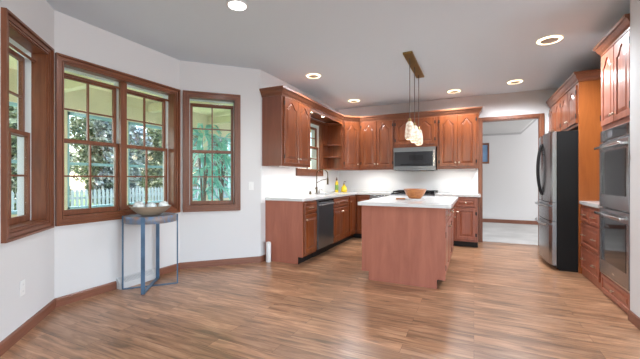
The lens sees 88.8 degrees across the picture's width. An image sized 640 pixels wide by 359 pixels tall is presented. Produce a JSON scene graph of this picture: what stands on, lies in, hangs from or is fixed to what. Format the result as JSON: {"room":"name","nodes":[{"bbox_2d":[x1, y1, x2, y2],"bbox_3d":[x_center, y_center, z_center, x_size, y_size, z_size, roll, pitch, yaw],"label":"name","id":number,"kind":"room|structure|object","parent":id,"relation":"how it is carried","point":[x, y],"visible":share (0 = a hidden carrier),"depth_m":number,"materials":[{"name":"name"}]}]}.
{"room":"kitchen","nodes":[
{"label":"kitchen","id":0,"kind":"room"},
{"bbox_2d":[0,0,53,341],"bbox_3d":[-2.378,-0.184,2.520,0.200,2.744,1.141,0,0,-20],"label":"wall","id":1,"kind":"structure","parent":0,"point":[30,258],"depth_m":2.54,"materials":[{"name":"white paint"}]},
{"bbox_2d":[20,279,24,296],"bbox_3d":[-2.250,0.826,2.474,0.008,0.115,0.070,0,0,-20],"label":"wall outlet","id":2,"kind":"object","parent":1,"relation":"attached to","point":[22,283],"visible":1,"depth_m":2.47,"materials":[{"name":"white plastic"}]},
{"bbox_2d":[1,7,53,242],"bbox_3d":[-2.369,-0.362,2.542,0.232,1.600,0.761,0,0,-20],"label":"window","id":3,"kind":"structure","parent":1,"relation":"in","point":[34,132],"depth_m":2.79,"materials":[{"name":"brown wood"}]},
{"bbox_2d":[54,10,179,297],"bbox_3d":[-2.236,-0.184,3.698,0.200,2.744,1.588,0,0,25],"label":"wall","id":4,"kind":"structure","parent":0,"point":[86,255],"depth_m":3.42,"materials":[{"name":"white paint"}]},
{"bbox_2d":[55,52,180,225],"bbox_3d":[-2.225,-0.362,3.685,0.232,1.600,1.402,0,0,25],"label":"window","id":5,"kind":"structure","parent":4,"relation":"in","point":[171,100],"depth_m":3.65,"materials":[{"name":"brown wood"}]},
{"bbox_2d":[9,68,230,216],"bbox_3d":[-4.011,-0.122,6.034,0.140,2.980,13.500,0,0,25],"label":"wall","id":6,"kind":"structure","parent":0,"point":[100,101],"depth_m":5.99,"materials":[{"name":"teal"}]},
{"bbox_2d":[64,75,110,92],"bbox_3d":[-3.190,-1.472,4.774,2.400,0.160,0.120,0,0,25],"label":"beam","id":7,"kind":"structure","parent":6,"relation":"attached to","point":[69,85],"depth_m":4.99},
{"bbox_2d":[147,101,224,112],"bbox_3d":[-2.465,-1.472,6.312,2.400,0.160,0.120,0,0,25],"label":"beam","id":8,"kind":"structure","parent":6,"relation":"attached to","point":[152,107],"depth_m":6.64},
{"bbox_2d":[208,115,230,123],"bbox_3d":[-1.741,-1.472,7.850,2.400,0.160,0.120,0,0,25],"label":"beam","id":9,"kind":"structure","parent":6,"relation":"attached to","point":[221,119],"depth_m":8.13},
{"bbox_2d":[9,47,232,116],"bbox_3d":[-2.677,-1.742,5.406,3.550,0.300,13.500,0,0,25],"label":"ceiling","id":10,"kind":"structure","parent":0,"point":[12,61],"depth_m":6.76,"materials":[{"name":"yellow paint"}]},
{"bbox_2d":[180,61,260,262],"bbox_3d":[-1.418,-0.184,4.558,1.141,2.744,0.200,0,0,-20],"label":"wall","id":11,"kind":"structure","parent":0,"point":[206,235],"depth_m":4.53,"materials":[{"name":"white paint"}]},
{"bbox_2d":[183,90,240,211],"bbox_3d":[-1.489,-0.362,4.516,0.739,1.600,0.232,0,0,-20],"label":"window","id":12,"kind":"structure","parent":11,"relation":"in","point":[234,204],"depth_m":4.50,"materials":[{"name":"brown wood"}]},
{"bbox_2d":[160,254,265,274],"bbox_3d":[-1.406,1.145,4.434,1.428,0.085,0.201,0,0,-30],"label":"baseboard","id":13,"kind":"structure","parent":11,"relation":"attached to","point":[233,261],"depth_m":4.42,"materials":[{"name":"brown wood"}]},
{"bbox_2d":[249,182,253,189],"bbox_3d":[-0.971,0.102,4.607,0.070,0.115,0.010,0,0,-20],"label":"light switch","id":14,"kind":"object","parent":11,"relation":"attached to","point":[251,184],"visible":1,"depth_m":4.61,"materials":[{"name":"white plastic"}]},
{"bbox_2d":[261,70,338,255],"bbox_3d":[-0.306,-0.184,6.040,0.200,2.744,2.964,0,0,25],"label":"wall","id":15,"kind":"structure","parent":0,"point":[267,80],"depth_m":4.79,"materials":[{"name":"white paint"}]},
{"bbox_2d":[262,95,310,167],"bbox_3d":[-0.471,-0.682,5.010,0.377,1.029,0.891,0,0,25],"label":"upper cabinet","id":16,"kind":"object","parent":15,"relation":"attached to","point":[286,122],"visible":1,"depth_m":4.67,"materials":[{"name":"brown wood"}]},
{"bbox_2d":[259,85,482,122],"bbox_3d":[0.882,-1.221,5.900,4.160,0.114,1.694,0,0,-21],"label":"crown molding","id":17,"kind":"structure","parent":16,"relation":"attached to","point":[283,90],"depth_m":5.96,"materials":[{"name":"brown wood"}]},
{"bbox_2d":[261,166,338,202],"bbox_3d":[-0.209,0.083,5.998,0.012,0.530,2.958,0,0,25],"label":"backsplash","id":18,"kind":"structure","parent":15,"relation":"attached to","point":[273,179],"depth_m":5.39,"materials":[{"name":"white"}]},
{"bbox_2d":[296,118,322,175],"bbox_3d":[-0.268,-0.587,6.084,0.232,1.070,1.080,0,0,25],"label":"window","id":19,"kind":"structure","parent":15,"relation":"in","point":[316,126],"depth_m":6.47,"materials":[{"name":"brown wood"}]},
{"bbox_2d":[311,108,341,124],"bbox_3d":[0.002,-1.145,6.069,0.329,0.105,1.425,0,0,25],"label":"valance","id":20,"kind":"object","parent":15,"relation":"attached to","point":[316,114],"visible":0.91,"depth_m":6.12,"materials":[{"name":"brown wood"}]},
{"bbox_2d":[323,123,340,169],"bbox_3d":[0.243,-0.648,6.605,0.310,0.933,0.250,0,0,25],"label":"open shelf unit","id":21,"kind":"object","parent":15,"relation":"attached to","point":[331,131],"visible":0.97,"depth_m":6.68,"materials":[{"name":"brown wood"}]},
{"bbox_2d":[0,222,639,358],"bbox_3d":[1.979,1.246,2.439,8.499,0.124,14.100,0,0,25],"label":"floor","id":22,"kind":"structure","parent":0,"point":[495,300],"depth_m":2.84,"materials":[{"name":"brown wood"}]},
{"bbox_2d":[116,268,155,289],"bbox_3d":[-2.067,1.132,3.728,0.079,0.112,0.470,0,0,25],"label":"floor vent","id":23,"kind":"object","parent":22,"relation":"in","point":[133,279],"visible":0.88,"depth_m":3.67,"materials":[{"name":"grey"}]},
{"bbox_2d":[122,212,177,294],"bbox_3d":[-1.872,0.793,3.618,0.524,0.790,0.524,0,0,25],"label":"side table","id":24,"kind":"object","parent":22,"relation":"on","point":[165,217],"visible":0.87,"depth_m":3.49,"materials":[{"name":"metal"}]},
{"bbox_2d":[129,204,170,215],"bbox_3d":[-1.841,0.344,3.553,0.416,0.106,0.416,0,0,25],"label":"bowl","id":25,"kind":"object","parent":24,"relation":"on","point":[143,211],"visible":0.88,"depth_m":3.43,"materials":[{"name":"beige ceramic"}]},
{"bbox_2d":[133,201,144,206],"bbox_3d":[-1.952,0.300,3.521,0.120,0.120,0.120,0,0,25],"label":"ball","id":26,"kind":"object","parent":25,"relation":"in","point":[138,203],"visible":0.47,"depth_m":3.48,"materials":[{"name":"white"}]},
{"bbox_2d":[146,202,156,206],"bbox_3d":[-1.837,0.307,3.558,0.108,0.108,0.108,0,0,25],"label":"ball","id":27,"kind":"object","parent":25,"relation":"in","point":[150,204],"visible":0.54,"depth_m":3.52,"materials":[{"name":"white"}]},
{"bbox_2d":[158,201,168,206],"bbox_3d":[-1.731,0.299,3.614,0.110,0.110,0.110,0,0,25],"label":"ball","id":28,"kind":"object","parent":25,"relation":"in","point":[162,203],"visible":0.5,"depth_m":3.58,"materials":[{"name":"white"}]},
{"bbox_2d":[266,241,270,261],"bbox_3d":[-0.735,1.043,4.670,0.072,0.290,0.072,0,0,25],"label":"canister","id":29,"kind":"object","parent":22,"relation":"on","point":[268,244],"visible":1,"depth_m":4.64,"materials":[{"name":"white plastic"}]},
{"bbox_2d":[265,200,316,263],"bbox_3d":[-0.404,0.750,4.817,0.664,0.876,0.432,0,0,25],"label":"base cabinet","id":30,"kind":"object","parent":22,"relation":"on","point":[290,226],"visible":0.99,"depth_m":4.63,"materials":[{"name":"brown wood"}]},
{"bbox_2d":[312,198,333,257],"bbox_3d":[-0.157,0.754,5.279,0.653,0.868,0.602,0,0,25],"label":"dishwasher","id":31,"kind":"object","parent":22,"relation":"on","point":[325,207],"visible":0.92,"depth_m":5.13,"materials":[{"name":"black metal"}]},
{"bbox_2d":[329,196,349,248],"bbox_3d":[0.119,0.750,5.928,0.664,0.876,0.800,0,0,25],"label":"base cabinet","id":32,"kind":"object","parent":22,"relation":"on","point":[341,204],"visible":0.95,"depth_m":5.78,"materials":[{"name":"brown wood"}]},
{"bbox_2d":[345,194,369,240],"bbox_3d":[0.614,0.750,6.692,0.908,0.876,0.999,0,0,25],"label":"base cabinet","id":33,"kind":"object","parent":22,"relation":"on","point":[355,214],"visible":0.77,"depth_m":6.44,"materials":[{"name":"brown wood"}]},
{"bbox_2d":[265,191,391,200],"bbox_3d":[0.406,0.293,5.755,1.328,0.038,2.869,0,0,25],"label":"countertop","id":34,"kind":"structure","parent":33,"relation":"on","point":[301,197],"depth_m":5.35,"materials":[{"name":"white stone"}]},
{"bbox_2d":[315,169,328,193],"bbox_3d":[0.023,0.047,5.903,0.268,0.454,0.116,0,0,25],"label":"faucet","id":35,"kind":"object","parent":34,"relation":"on","point":[316,188],"visible":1,"depth_m":5.95,"materials":[{"name":"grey metal"}]},
{"bbox_2d":[335,177,337,191],"bbox_3d":[0.338,0.123,6.584,0.069,0.300,0.069,0,0,25],"label":"soap bottle","id":36,"kind":"object","parent":34,"relation":"on","point":[336,182],"visible":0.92,"depth_m":6.55,"materials":[{"name":"yellow"}]},
{"bbox_2d":[341,181,346,191],"bbox_3d":[0.495,0.162,6.731,0.132,0.224,0.132,0,0,25],"label":"soap bottle","id":37,"kind":"object","parent":34,"relation":"on","point":[343,188],"visible":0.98,"depth_m":6.69,"materials":[{"name":"yellow plastic"}]},
{"bbox_2d":[370,195,389,198],"bbox_3d":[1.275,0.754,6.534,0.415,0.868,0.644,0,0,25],"label":"countertop","id":38,"kind":"structure","parent":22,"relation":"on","point":[371,196],"depth_m":6.30,"materials":[{"name":"white stone"}]},
{"bbox_2d":[362,205,455,288],"bbox_3d":[1.261,0.750,4.413,0.993,0.876,1.620,0,0,25],"label":"kitchen island","id":39,"kind":"object","parent":22,"relation":"on","point":[413,246],"visible":0.8,"depth_m":3.67,"materials":[{"name":"red wood"}]},
{"bbox_2d":[358,195,457,208],"bbox_3d":[1.272,0.293,4.414,1.030,0.038,1.730,0,0,25],"label":"island countertop","id":40,"kind":"structure","parent":39,"relation":"on","point":[430,201],"depth_m":3.82,"materials":[{"name":"white stone"}]},
{"bbox_2d":[396,198,424,199],"bbox_3d":[1.200,0.264,4.320,0.370,0.022,0.260,0,0,25],"label":"serving board","id":41,"kind":"object","parent":40,"relation":"on","point":[396,198],"visible":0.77,"depth_m":4.28,"materials":[{"name":"brown wood"}]},
{"bbox_2d":[404,189,426,198],"bbox_3d":[1.250,0.195,4.297,0.300,0.126,0.300,0,0,25],"label":"wooden bowl","id":42,"kind":"object","parent":41,"relation":"on","point":[411,193],"visible":0.98,"depth_m":4.20,"materials":[{"name":"brown wood"}]},
{"bbox_2d":[391,190,437,195],"bbox_3d":[1.816,0.706,6.259,0.782,0.965,0.737,0,0,25],"label":"range","id":43,"kind":"object","parent":22,"relation":"on","point":[397,192],"visible":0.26,"depth_m":6.08,"materials":[{"name":"metal"}]},
{"bbox_2d":[391,192,437,194],"bbox_3d":[1.833,0.273,6.294,0.782,0.020,0.660,0,0,25],"label":"cooktop","id":44,"kind":"object","parent":43,"relation":"in","point":[393,193],"depth_m":6.06,"materials":[{"name":"black glass"}]},
{"bbox_2d":[447,196,477,247],"bbox_3d":[2.505,0.750,5.984,0.690,0.876,0.666,0,0,25],"label":"base cabinet","id":45,"kind":"object","parent":22,"relation":"on","point":[465,211],"visible":0.59,"depth_m":5.65,"materials":[{"name":"red wood"}]},
{"bbox_2d":[435,193,480,196],"bbox_3d":[2.527,0.293,5.983,0.736,0.038,0.648,0,0,25],"label":"countertop","id":46,"kind":"structure","parent":45,"relation":"on","point":[436,194],"depth_m":5.72,"materials":[{"name":"white stone"}]},
{"bbox_2d":[535,130,577,271],"bbox_3d":[3.546,0.288,4.498,0.957,1.800,0.910,0,0,25],"label":"refrigerator","id":47,"kind":"object","parent":22,"relation":"on","point":[557,156],"visible":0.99,"depth_m":4.21,"materials":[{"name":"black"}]},
{"bbox_2d":[546,69,601,273],"bbox_3d":[3.869,-0.072,4.714,0.728,2.521,1.773,0,0,25],"label":"upper cabinet","id":48,"kind":"object","parent":22,"relation":"on","point":[579,109],"depth_m":4.08,"materials":[{"name":"brown wood"}]},
{"bbox_2d":[580,204,601,290],"bbox_3d":[3.379,0.750,3.639,0.676,0.876,0.713,0,0,25],"label":"base cabinet","id":49,"kind":"object","parent":22,"relation":"on","point":[589,234],"visible":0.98,"depth_m":3.73,"materials":[{"name":"red wood"}]},
{"bbox_2d":[579,201,601,207],"bbox_3d":[3.389,0.293,3.635,0.655,0.038,0.713,0,0,25],"label":"countertop","id":50,"kind":"structure","parent":49,"relation":"on","point":[595,204],"depth_m":3.77,"materials":[{"name":"white stone"}]},
{"bbox_2d":[593,13,629,313],"bbox_3d":[3.077,-0.105,2.999,0.698,2.586,0.824,0,0,25],"label":"tall cabinet","id":51,"kind":"object","parent":22,"relation":"on","point":[615,63],"depth_m":3.05,"materials":[{"name":"red wood"}]},
{"bbox_2d":[594,121,629,292],"bbox_3d":[3.029,0.238,2.987,0.665,1.465,0.714,0,0,25],"label":"wall oven","id":52,"kind":"object","parent":51,"relation":"in","point":[614,150],"visible":0.85,"depth_m":3.05,"materials":[{"name":"metal"}]},
{"bbox_2d":[46,0,629,108],"bbox_3d":[1.262,-1.631,0.918,8.899,0.150,11.136,0,0,25],"label":"ceiling","id":53,"kind":"structure","parent":0,"point":[357,47],"depth_m":3.58,"materials":[{"name":"white paint"}]},
{"bbox_2d":[226,0,247,10],"bbox_3d":[-0.742,-1.552,2.930,0.188,0.009,0.188,0,0,25],"label":"recessed light","id":54,"kind":"object","parent":53,"relation":"in","point":[237,5],"visible":1,"depth_m":2.92,"materials":[{"name":"white plastic"}]},
{"bbox_2d":[306,73,320,77],"bbox_3d":[-0.098,-1.548,4.924,0.234,0.016,0.234,0,0,25],"label":"recessed light","id":55,"kind":"object","parent":53,"relation":"in","point":[310,75],"visible":1,"depth_m":4.88,"materials":[{"name":"white plastic"}]},
{"bbox_2d":[348,99,359,101],"bbox_3d":[0.676,-1.548,6.497,0.234,0.016,0.234,0,0,25],"label":"recessed light","id":56,"kind":"object","parent":53,"relation":"in","point":[350,100],"visible":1,"depth_m":6.44,"materials":[{"name":"white plastic"}]},
{"bbox_2d":[403,51,423,144],"bbox_3d":[1.295,-1.026,4.475,0.124,1.060,1.060,0,0,25],"label":"pendant light","id":57,"kind":"object","parent":53,"relation":"hanging from","point":[413,133],"visible":1,"depth_m":4.41,"materials":[{"name":"white glass"}]},
{"bbox_2d":[447,89,460,92],"bbox_3d":[2.375,-1.548,5.794,0.234,0.016,0.234,0,0,25],"label":"recessed light","id":58,"kind":"object","parent":53,"relation":"in","point":[453,90],"visible":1,"depth_m":5.77,"materials":[{"name":"white plastic"}]},
{"bbox_2d":[507,79,523,83],"bbox_3d":[3.120,-1.548,5.228,0.234,0.016,0.234,0,0,25],"label":"recessed light","id":59,"kind":"object","parent":53,"relation":"in","point":[516,81],"visible":1,"depth_m":5.18,"materials":[{"name":"white plastic"}]},
{"bbox_2d":[535,34,563,44],"bbox_3d":[2.564,-1.548,3.651,0.264,0.016,0.264,0,0,25],"label":"recessed light","id":60,"kind":"object","parent":53,"relation":"in","point":[549,39],"visible":1,"depth_m":3.62,"materials":[{"name":"white plastic"}]},
{"bbox_2d":[339,88,557,191],"bbox_3d":[2.527,-0.184,6.410,4.611,2.744,0.120,0,0,25],"label":"wall","id":61,"kind":"structure","parent":0,"point":[525,102],"depth_m":6.06,"materials":[{"name":"white paint"}]},
{"bbox_2d":[337,122,359,170],"bbox_3d":[0.561,-0.690,6.931,0.609,1.015,0.610,0,0,25],"label":"upper cabinet","id":62,"kind":"object","parent":61,"relation":"attached to","point":[350,131],"visible":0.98,"depth_m":6.69,"materials":[{"name":"brown wood"}]},
{"bbox_2d":[360,120,393,170],"bbox_3d":[1.205,-0.682,6.758,0.700,1.029,0.376,0,0,25],"label":"upper cabinet","id":63,"kind":"object","parent":61,"relation":"attached to","point":[377,137],"visible":1,"depth_m":6.62,"materials":[{"name":"brown wood"}]},
{"bbox_2d":[339,169,477,192],"bbox_3d":[1.694,-0.119,6.730,2.807,0.785,0.012,0,0,25],"label":"backsplash","id":64,"kind":"structure","parent":61,"relation":"attached to","point":[442,181],"depth_m":6.67,"materials":[{"name":"white tile"}]},
{"bbox_2d":[394,117,436,147],"bbox_3d":[1.889,-0.902,6.436,0.808,0.590,0.376,0,0,25],"label":"upper cabinet","id":65,"kind":"object","parent":61,"relation":"attached to","point":[428,126],"visible":0.61,"depth_m":6.25,"materials":[{"name":"brown wood"}]},
{"bbox_2d":[393,146,437,170],"bbox_3d":[1.871,-0.381,6.400,0.782,0.442,0.445,0,0,25],"label":"microwave","id":66,"kind":"object","parent":65,"relation":"attached to","point":[409,158],"visible":0.99,"depth_m":6.23,"materials":[{"name":"metal"}]},
{"bbox_2d":[437,114,478,169],"bbox_3d":[2.574,-0.682,6.113,0.702,1.029,0.376,0,0,25],"label":"upper cabinet","id":67,"kind":"object","parent":61,"relation":"attached to","point":[457,135],"visible":1,"depth_m":5.96,"materials":[{"name":"brown wood"}]},
{"bbox_2d":[478,113,544,245],"bbox_3d":[3.461,0.023,5.961,1.038,2.330,0.138,0,0,25],"label":"door frame","id":68,"kind":"structure","parent":61,"relation":"attached to","point":[540,116],"depth_m":6.10,"materials":[{"name":"brown wood"}]},
{"bbox_2d":[483,119,534,133],"bbox_3d":[4.308,-1.912,7.386,5.700,1.400,3.164,0,0,25],"label":"ceiling","id":69,"kind":"structure","parent":0,"point":[516,126],"depth_m":7.58,"materials":[{"name":"grey paint"}]},
{"bbox_2d":[483,119,537,220],"bbox_3d":[5.017,-0.762,8.774,5.600,3.900,0.150,0,0,25],"label":"wall","id":70,"kind":"structure","parent":0,"point":[510,187],"depth_m":8.66,"materials":[{"name":"white paint"}]},
{"bbox_2d":[483,143,488,163],"bbox_3d":[4.467,-0.692,8.933,0.280,0.560,0.030,0,0,25],"label":"picture frame","id":71,"kind":"object","parent":70,"relation":"attached to","point":[485,145],"visible":0.59,"depth_m":8.90,"materials":[{"name":"brown wood"}]},
{"bbox_2d":[483,145,487,161],"bbox_3d":[4.471,-0.692,8.940,0.200,0.460,0.010,0,0,25],"label":"print","id":72,"kind":"object","parent":71,"relation":"attached to","point":[485,147],"depth_m":8.91},
{"bbox_2d":[483,119,536,135],"bbox_3d":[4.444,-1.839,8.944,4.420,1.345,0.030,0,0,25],"label":"trim","id":73,"kind":"structure","parent":70,"relation":"attached to","point":[532,122],"depth_m":8.65,"materials":[{"name":"grey plastic"}]},
{"bbox_2d":[483,219,537,224],"bbox_3d":[4.936,1.136,8.719,5.500,0.096,0.018,0,0,25],"label":"baseboard","id":74,"kind":"structure","parent":70,"relation":"attached to","point":[484,220],"depth_m":8.65,"materials":[{"name":"brown wood"}]},
{"bbox_2d":[630,0,639,317],"bbox_3d":[4.271,-0.184,1.805,3.810,2.744,0.305,0,0,25],"label":"wall","id":75,"kind":"structure","parent":0,"point":[634,4],"depth_m":2.66,"materials":[{"name":"white paint"}]},
{"bbox_2d":[628,310,639,329],"bbox_3d":[4.259,1.145,1.798,3.826,0.085,0.316,0,0,25],"label":"baseboard","id":76,"kind":"structure","parent":75,"relation":"attached to","point":[633,318],"depth_m":2.65,"materials":[{"name":"brown wood"}]},
{"bbox_3d":[-2.636,1.438,5.387,3.440,0.140,13.500,0,0,25],"label":"floor","id":77,"kind":"structure","parent":0,"visible":0},
{"bbox_2d":[193,123,230,200],"bbox_3d":[-2.158,0.189,6.062,0.996,2.358,0.982,0,0,25],"label":"potted palm","id":78,"kind":"object","parent":77,"relation":"on","point":[206,158],"visible":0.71,"depth_m":6.05,"materials":[{"name":"green plant"}]},
{"bbox_2d":[198,133,230,199],"bbox_3d":[-2.212,0.181,7.376,1.001,2.374,0.951,0,0,25],"label":"potted palm","id":79,"kind":"object","parent":77,"relation":"on","point":[227,160],"visible":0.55,"depth_m":7.34,"materials":[{"name":"green plant"}]},
{"bbox_3d":[-3.232,-0.184,-0.172,0.200,2.744,4.934,0,0,25],"label":"wall","id":80,"kind":"structure","parent":0,"visible":0},
{"bbox_2d":[0,281,116,356],"bbox_3d":[-2.917,1.145,0.460,0.660,0.085,6.278,0,0,18],"label":"baseboard","id":81,"kind":"structure","parent":80,"relation":"attached to","point":[15,336],"depth_m":2.86,"materials":[{"name":"brown wood"}]},
{"label":"outside","id":82,"kind":"structure","parent":0,"visible":0},
{"bbox_2d":[70,192,144,206],"bbox_3d":[-17.793,1.588,16.671,33.600,0.200,65.000,0,0,25],"label":"ground","id":83,"kind":"structure","parent":82,"point":[74,192],"depth_m":22.37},
{"bbox_2d":[9,106,72,210],"bbox_3d":[-9.589,-1.160,10.852,2.315,5.617,2.443,0,0,-16],"label":"tree","id":84,"kind":"object","parent":83,"relation":"on","point":[12,110],"visible":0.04,"depth_m":10.28,"materials":[{"name":"green plant"}]},
{"bbox_2d":[70,116,97,202],"bbox_3d":[-13.820,-2.601,20.097,3.458,8.627,3.578,0,0,-18],"label":"tree","id":85,"kind":"object","parent":83,"relation":"on","point":[77,123],"visible":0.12,"depth_m":19.10,"materials":[{"name":"green plant"}]},
{"bbox_2d":[81,119,136,204],"bbox_3d":[-10.410,-1.893,16.252,2.042,6.768,2.610,0,0,10],"label":"tree","id":86,"kind":"object","parent":83,"relation":"on","point":[96,154],"visible":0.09,"depth_m":15.37,"materials":[{"name":"green plant"}]},
{"bbox_2d":[11,185,227,210],"bbox_3d":[-5.850,0.888,13.533,0.142,1.200,19.500,0,0,25],"label":"picket fence","id":87,"kind":"object","parent":83,"relation":"on","point":[151,194],"visible":0.09,"depth_m":10.80,"materials":[{"name":"grey wood"}]},
{"bbox_2d":[92,119,153,203],"bbox_3d":[-8.149,-1.028,13.604,2.417,5.249,2.132,0,0,-5],"label":"tree","id":88,"kind":"object","parent":83,"relation":"on","point":[104,134],"visible":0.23,"depth_m":13.06,"materials":[{"name":"green plant"}]},
{"bbox_2d":[136,128,151,199],"bbox_3d":[-11.976,-2.526,24.052,3.867,8.605,3.210,0,0,-9],"label":"tree","id":89,"kind":"object","parent":83,"relation":"on","point":[141,169],"visible":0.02,"depth_m":23.09,"materials":[{"name":"green plant"}]},
{"bbox_2d":[139,127,160,200],"bbox_3d":[-9.287,-1.934,19.094,2.479,6.850,2.285,0,0,0],"label":"tree","id":90,"kind":"object","parent":83,"relation":"on","point":[151,158],"visible":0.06,"depth_m":18.65,"materials":[{"name":"green plant"}]},
{"bbox_2d":[146,128,193,200],"bbox_3d":[-7.133,-1.150,16.085,2.215,5.668,2.376,0,0,18],"label":"tree","id":91,"kind":"object","parent":83,"relation":"on","point":[156,137],"visible":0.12,"depth_m":15.39,"materials":[{"name":"green plant"}]},
{"bbox_2d":[193,135,198,194],"bbox_3d":[-7.940,-1.844,21.782,2.280,6.700,2.265,0,0,16],"label":"tree","id":92,"kind":"object","parent":83,"relation":"on","point":[194,136],"visible":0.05,"depth_m":21.10,"materials":[{"name":"green plant"}]},
{"bbox_2d":[194,139,227,196],"bbox_3d":[-5.887,-1.017,18.477,2.334,5.165,2.458,0,0,41],"label":"tree","id":93,"kind":"object","parent":83,"relation":"on","point":[197,160],"visible":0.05,"depth_m":18.12,"materials":[{"name":"green plant"}]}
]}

